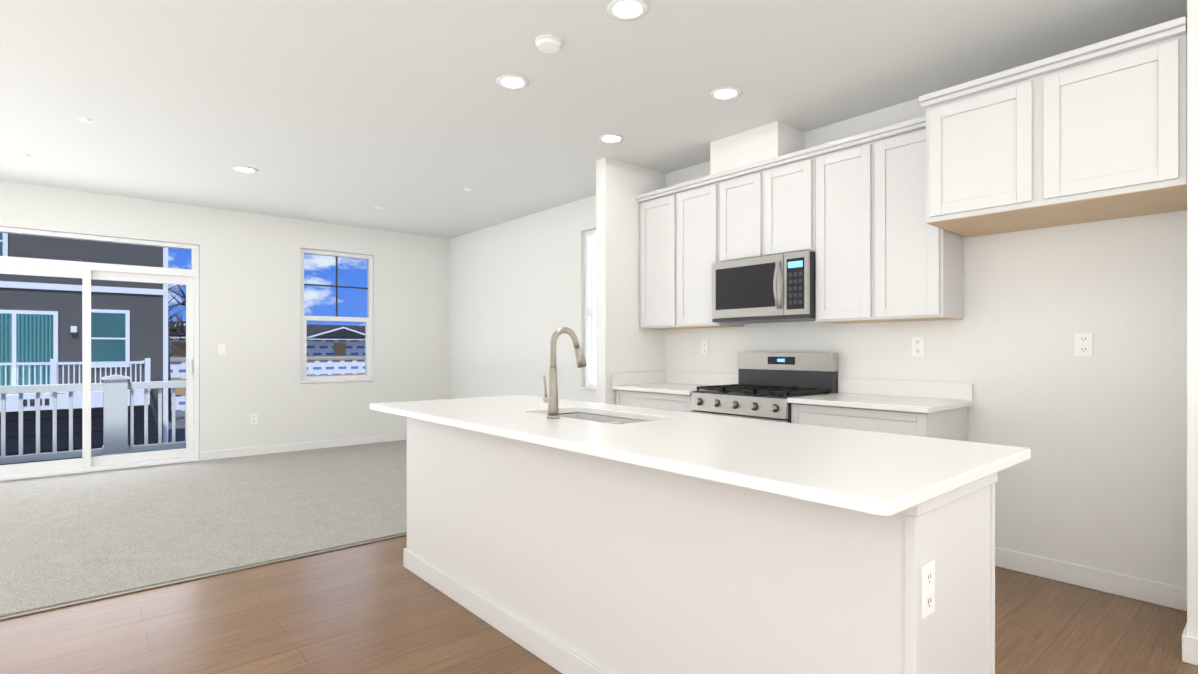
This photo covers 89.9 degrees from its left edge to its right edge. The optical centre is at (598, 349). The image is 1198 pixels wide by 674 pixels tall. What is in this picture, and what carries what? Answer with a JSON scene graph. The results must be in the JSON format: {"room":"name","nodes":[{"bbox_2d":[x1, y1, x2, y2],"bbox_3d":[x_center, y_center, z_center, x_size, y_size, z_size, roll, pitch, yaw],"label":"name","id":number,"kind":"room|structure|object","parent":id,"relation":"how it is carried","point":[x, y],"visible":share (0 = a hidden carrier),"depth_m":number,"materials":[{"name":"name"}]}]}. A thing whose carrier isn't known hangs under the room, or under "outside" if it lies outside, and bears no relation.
{"room":"kitchen","nodes":[
{"label":"kitchen","id":0,"kind":"room"},
{"bbox_2d":[0,440,406,616],"bbox_3d":[-2.782,1.260,5.168,5.200,0.134,3.883,0,0,-41],"label":"floor carpet","id":1,"kind":"object","parent":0,"point":[68,538],"visible":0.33,"depth_m":4.26,"materials":[{"name":"beige carpet"}]},
{"bbox_2d":[0,181,448,458],"bbox_3d":[-4.155,-0.164,6.647,5.350,2.740,0.150,0,0,-41],"label":"wall","id":2,"kind":"structure","parent":0,"point":[250,291],"depth_m":6.89,"materials":[{"name":"paint"}]},
{"bbox_2d":[0,227,199,480],"bbox_3d":[-5.026,0.042,5.880,1.844,2.324,0.145,0,0,-41],"label":"door","id":3,"kind":"structure","parent":2,"relation":"in","point":[86,272],"depth_m":5.97,"materials":[{"name":"white plastic"}]},
{"bbox_2d":[218,344,224,353],"bbox_3d":[-4.128,-0.004,6.562,0.072,0.116,0.011,0,0,-41],"label":"light switch","id":4,"kind":"object","parent":2,"relation":"attached to","point":[221,348],"visible":1,"depth_m":6.56,"materials":[{"name":"plastic"}]},
{"bbox_2d":[250,414,256,423],"bbox_3d":[-3.894,0.786,6.766,0.072,0.116,0.008,0,0,-41],"label":"electrical outlet","id":5,"kind":"object","parent":2,"relation":"attached to","point":[253,418],"visible":1,"depth_m":6.76,"materials":[{"name":"plastic"}]},
{"bbox_2d":[200,433,406,460],"bbox_3d":[-3.191,1.154,7.367,2.870,0.105,0.018,0,0,-41],"label":"baseboard","id":6,"kind":"structure","parent":2,"relation":"attached to","point":[219,454],"depth_m":7.06,"materials":[{"name":"white wood"}]},
{"bbox_2d":[0,0,1186,238],"bbox_3d":[-0.949,-1.593,3.040,5.500,0.120,9.800,0,0,-41],"label":"ceiling","id":7,"kind":"structure","parent":0,"point":[408,116],"depth_m":3.48,"materials":[{"name":"paint"}]},
{"bbox_2d":[18,153,30,156],"bbox_3d":[-4.528,-1.527,4.728,0.076,0.012,0.076,0,0,-41],"label":"sprinkler","id":8,"kind":"object","parent":7,"relation":"attached to","point":[23,155],"visible":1,"depth_m":4.71,"materials":[{"name":"plastic"}]},
{"bbox_2d":[79,118,92,122],"bbox_3d":[-3.425,-1.527,4.005,0.076,0.012,0.076,0,0,-41],"label":"sprinkler","id":9,"kind":"object","parent":7,"relation":"attached to","point":[86,120],"visible":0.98,"depth_m":3.99,"materials":[{"name":"plastic"}]},
{"bbox_2d":[233,166,257,172],"bbox_3d":[-3.007,-1.528,5.100,0.190,0.009,0.190,0,0,-41],"label":"recessed light","id":10,"kind":"object","parent":7,"relation":"in","point":[245,169],"visible":1,"depth_m":5.10,"materials":[{"name":"white plastic"}]},
{"bbox_2d":[496,74,528,89],"bbox_3d":[-0.495,-1.527,3.432,0.190,0.009,0.190,0,0,-41],"label":"recessed light","id":11,"kind":"object","parent":7,"relation":"in","point":[512,81],"visible":1,"depth_m":3.42,"materials":[{"name":"white plastic"}]},
{"bbox_2d":[535,34,561,52],"bbox_3d":[-0.251,-1.517,2.986,0.136,0.032,0.136,0,0,-41],"label":"smoke detector","id":12,"kind":"object","parent":7,"relation":"attached to","point":[547,43],"visible":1,"depth_m":2.95,"materials":[{"name":"plastic"}]},
{"bbox_2d":[598,134,623,142],"bbox_3d":[0.089,-1.528,4.352,0.190,0.009,0.190,0,0,-41],"label":"recessed light","id":13,"kind":"object","parent":7,"relation":"in","point":[611,138],"visible":1,"depth_m":4.35,"materials":[{"name":"white plastic"}]},
{"bbox_2d":[606,0,648,20],"bbox_3d":[0.127,-1.527,2.693,0.190,0.009,0.190,0,0,-41],"label":"recessed light","id":14,"kind":"object","parent":7,"relation":"in","point":[626,10],"visible":1,"depth_m":2.70,"materials":[{"name":"white plastic"}]},
{"bbox_2d":[709,87,741,100],"bbox_3d":[0.756,-1.527,3.587,0.190,0.009,0.190,0,0,-41],"label":"recessed light","id":15,"kind":"object","parent":7,"relation":"in","point":[724,93],"visible":1,"depth_m":3.58,"materials":[{"name":"white plastic"}]},
{"bbox_2d":[0,536,1197,673],"bbox_3d":[0.318,1.268,1.568,5.200,0.120,5.615,0,0,-41],"label":"floor","id":16,"kind":"structure","parent":0,"point":[378,607],"depth_m":2.58,"materials":[{"name":"brown wood"}]},
{"bbox_2d":[0,533,406,620],"bbox_3d":[-1.770,1.203,3.456,4.500,0.008,0.031,0,0,-41],"label":"transition strip","id":17,"kind":"object","parent":16,"relation":"on","point":[166,584],"visible":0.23,"depth_m":3.12,"materials":[{"name":"brown wood"}]},
{"bbox_2d":[616,390,692,411],"bbox_3d":[0.624,0.765,4.736,0.596,0.884,0.818,0,0,-41],"label":"base cabinet","id":18,"kind":"object","parent":16,"relation":"on","point":[663,401],"depth_m":4.53,"materials":[{"name":"white wood"}]},
{"bbox_2d":[612,371,972,412],"bbox_3d":[1.121,0.257,4.128,0.637,0.130,2.387,0,0,-41],"label":"countertop","id":19,"kind":"structure","parent":18,"relation":"on","point":[913,396],"depth_m":3.72,"materials":[{"name":"white stone"}]},
{"bbox_2d":[403,413,997,673],"bbox_3d":[0.023,0.766,2.503,0.598,0.883,2.713,0,0,-41],"label":"kitchen island","id":20,"kind":"object","parent":16,"relation":"on","point":[564,561],"visible":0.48,"depth_m":1.80,"materials":[{"name":"white wood"}]},
{"bbox_2d":[370,395,1030,515],"bbox_3d":[0.023,0.307,2.503,0.971,0.030,2.747,0,0,-41],"label":"island countertop","id":21,"kind":"structure","parent":20,"relation":"on","point":[880,473],"depth_m":1.77,"materials":[{"name":"white stone"}]},
{"bbox_2d":[543,327,586,418],"bbox_3d":[-0.152,0.097,2.619,0.208,0.388,0.101,0,0,-41],"label":"faucet","id":22,"kind":"object","parent":21,"relation":"on","point":[551,399],"visible":1,"depth_m":2.55,"materials":[{"name":"silver metal"}]},
{"bbox_2d":[560,413,643,423],"bbox_3d":[-0.017,0.421,2.701,0.332,0.192,0.662,0,0,-41],"label":"undermount sink","id":23,"kind":"object","parent":21,"relation":"in","point":[603,419],"visible":0.06,"depth_m":2.91,"materials":[{"name":"silver metal"}]},
{"bbox_2d":[921,559,934,619],"bbox_3d":[0.731,0.533,1.334,0.072,0.116,0.008,0,0,-41],"label":"outlet","id":24,"kind":"object","parent":20,"relation":"attached to","point":[928,588],"visible":1,"depth_m":1.33,"materials":[{"name":"plastic"}]},
{"bbox_2d":[690,352,837,422],"bbox_3d":[1.095,0.615,4.095,0.700,1.185,0.756,0,0,-41],"label":"gas range","id":25,"kind":"object","parent":16,"relation":"on","point":[767,385],"visible":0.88,"depth_m":4.08,"materials":[{"name":"metal"}]},
{"bbox_2d":[791,403,967,440],"bbox_3d":[1.645,0.766,3.550,0.596,0.884,0.776,0,0,-41],"label":"base cabinet","id":26,"kind":"object","parent":16,"relation":"on","point":[951,424],"depth_m":3.30,"materials":[{"name":"white wood"}]},
{"bbox_2d":[1182,629,1197,665],"bbox_3d":[2.943,1.155,1.532,0.018,0.105,2.094,0,0,-41],"label":"baseboard","id":27,"kind":"structure","parent":16,"relation":"on","point":[1189,644],"depth_m":2.30,"materials":[{"name":"white wood"}]},
{"bbox_2d":[596,157,664,404],"bbox_3d":[0.279,-0.163,5.062,0.700,2.740,0.115,0,0,-41],"label":"wall","id":28,"kind":"structure","parent":0,"point":[625,343],"depth_m":4.90,"materials":[{"name":"paint"}]},
{"bbox_2d":[710,121,803,174],"bbox_3d":[1.139,-1.409,4.343,0.335,0.248,0.570,0,0,-41],"label":"vent duct cover","id":29,"kind":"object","parent":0,"point":[764,142],"depth_m":4.18,"materials":[{"name":"paint"}]},
{"bbox_2d":[449,18,1186,587],"bbox_3d":[1.077,-0.163,4.786,0.150,2.740,9.800,0,0,-41],"label":"wall","id":30,"kind":"structure","parent":0,"point":[1097,480],"depth_m":3.24,"materials":[{"name":"paint"}]},
{"bbox_2d":[580,229,595,389],"bbox_3d":[0.052,-0.403,5.948,0.137,1.614,0.594,0,0,-41],"label":"window","id":31,"kind":"structure","parent":30,"relation":"in","point":[589,311],"depth_m":6.15,"materials":[{"name":"white plastic"}]},
{"bbox_2d":[636,184,691,329],"bbox_3d":[0.616,-0.716,4.950,0.327,1.078,0.483,0,0,-41],"label":"upper cabinet","id":32,"kind":"object","parent":30,"relation":"attached to","point":[661,213],"depth_m":4.84,"materials":[{"name":"white wood"}]},
{"bbox_2d":[701,340,708,354],"bbox_3d":[0.866,-0.016,4.909,0.008,0.116,0.072,0,0,-41],"label":"electrical outlet","id":33,"kind":"object","parent":30,"relation":"attached to","point":[705,347],"visible":1,"depth_m":4.90,"materials":[{"name":"plastic"}]},
{"bbox_2d":[684,172,743,327],"bbox_3d":[0.861,-0.716,4.667,0.327,1.078,0.558,0,0,-41],"label":"upper cabinet","id":34,"kind":"object","parent":30,"relation":"attached to","point":[705,201],"depth_m":4.52,"materials":[{"name":"white wood"}]},
{"bbox_2d":[728,160,771,260],"bbox_3d":[1.143,-0.944,4.339,0.327,0.623,0.453,0,0,-41],"label":"upper cabinet","id":35,"kind":"object","parent":30,"relation":"attached to","point":[749,189],"depth_m":4.19,"materials":[{"name":"white wood"}]},
{"bbox_2d":[772,148,815,254],"bbox_3d":[1.343,-0.943,4.106,0.327,0.623,0.453,0,0,-41],"label":"upper cabinet","id":36,"kind":"object","parent":30,"relation":"attached to","point":[793,177],"depth_m":3.93,"materials":[{"name":"white wood"}]},
{"bbox_2d":[712,250,814,323],"bbox_3d":[1.194,-0.411,4.180,0.458,0.427,0.756,0,0,-41],"label":"microwave","id":37,"kind":"object","parent":36,"relation":"attached to","point":[773,288],"visible":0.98,"depth_m":4.02,"materials":[{"name":"metal"}]},
{"bbox_2d":[815,128,895,323],"bbox_3d":[1.615,-0.716,3.791,0.327,1.078,0.525,0,0,-41],"label":"upper cabinet","id":38,"kind":"object","parent":30,"relation":"attached to","point":[850,211],"depth_m":3.64,"materials":[{"name":"white wood"}]},
{"bbox_2d":[912,337,923,355],"bbox_3d":[1.944,-0.018,3.657,0.008,0.116,0.072,0,0,-41],"label":"electrical outlet","id":39,"kind":"object","parent":30,"relation":"attached to","point":[917,346],"visible":1,"depth_m":3.65,"materials":[{"name":"plastic"}]},
{"bbox_2d":[888,120,962,321],"bbox_3d":[1.837,-0.716,3.533,0.327,1.078,0.449,0,0,-41],"label":"upper cabinet","id":40,"kind":"object","parent":30,"relation":"attached to","point":[925,261],"depth_m":3.38,"materials":[{"name":"white wood"}]},
{"bbox_2d":[919,16,1186,236],"bbox_3d":[2.184,-0.963,2.886,0.647,0.640,0.970,0,0,-41],"label":"upper cabinet","id":41,"kind":"object","parent":30,"relation":"attached to","point":[1093,132],"visible":0.98,"depth_m":2.64,"materials":[{"name":"white wood"}]},
{"bbox_2d":[1075,333,1092,355],"bbox_3d":[2.466,-0.025,3.051,0.008,0.116,0.072,0,0,-41],"label":"electrical outlet","id":42,"kind":"object","parent":30,"relation":"attached to","point":[1083,344],"visible":1,"depth_m":3.05,"materials":[{"name":"plastic"}]},
{"bbox_2d":[995,547,1186,609],"bbox_3d":[2.440,1.155,3.075,0.018,0.105,0.930,0,0,-41],"label":"baseboard","id":43,"kind":"structure","parent":30,"relation":"attached to","point":[1159,593],"depth_m":3.01,"materials":[{"name":"white wood"}]},
{"bbox_2d":[1180,601,1186,628],"bbox_3d":[2.499,1.155,2.522,0.570,0.105,0.014,0,0,-41],"label":"baseboard","id":44,"kind":"structure","parent":30,"relation":"attached to","point":[1185,602],"depth_m":2.76,"materials":[{"name":"white wood"}]},
{"bbox_2d":[1187,0,1197,637],"bbox_3d":[3.197,-0.163,1.728,0.630,2.740,2.100,0,0,-41],"label":"wall block","id":45,"kind":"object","parent":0,"point":[1192,317],"visible":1,"depth_m":2.31,"materials":[{"name":"paint"}]},
{"label":"outside","id":46,"kind":"structure","parent":0,"visible":0},
{"bbox_2d":[168,411,184,448],"bbox_3d":[-41.300,4.298,53.875,160.000,0.200,119.800,0,0,-41],"label":"ground","id":47,"kind":"structure","parent":46,"point":[180,432],"depth_m":31.85,"materials":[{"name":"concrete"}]},
{"bbox_2d":[0,233,167,464],"bbox_3d":[-25.720,-1.045,16.171,22.400,10.500,9.270,0,0,-41],"label":"neighbor house","id":48,"kind":"structure","parent":47,"relation":"on","point":[33,345],"depth_m":19.25,"materials":[{"name":"grey"}]},
{"bbox_2d":[168,285,185,421],"bbox_3d":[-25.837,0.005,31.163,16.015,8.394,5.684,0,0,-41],"label":"tree","id":49,"kind":"object","parent":47,"relation":"on","point":[176,328],"depth_m":34.34,"materials":[{"name":"brown plant"}]},
{"bbox_2d":[169,321,185,410],"bbox_3d":[-31.415,1.050,44.313,10.100,6.300,10.190,0,0,-41],"label":"house","id":50,"kind":"structure","parent":47,"relation":"on","point":[180,374],"depth_m":40.84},
{"bbox_2d":[307,324,364,375],"bbox_3d":[-23.459,1.048,51.166,10.100,6.300,10.190,0,0,-41],"label":"house","id":51,"kind":"structure","parent":47,"relation":"on","point":[347,340],"depth_m":47.56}
]}

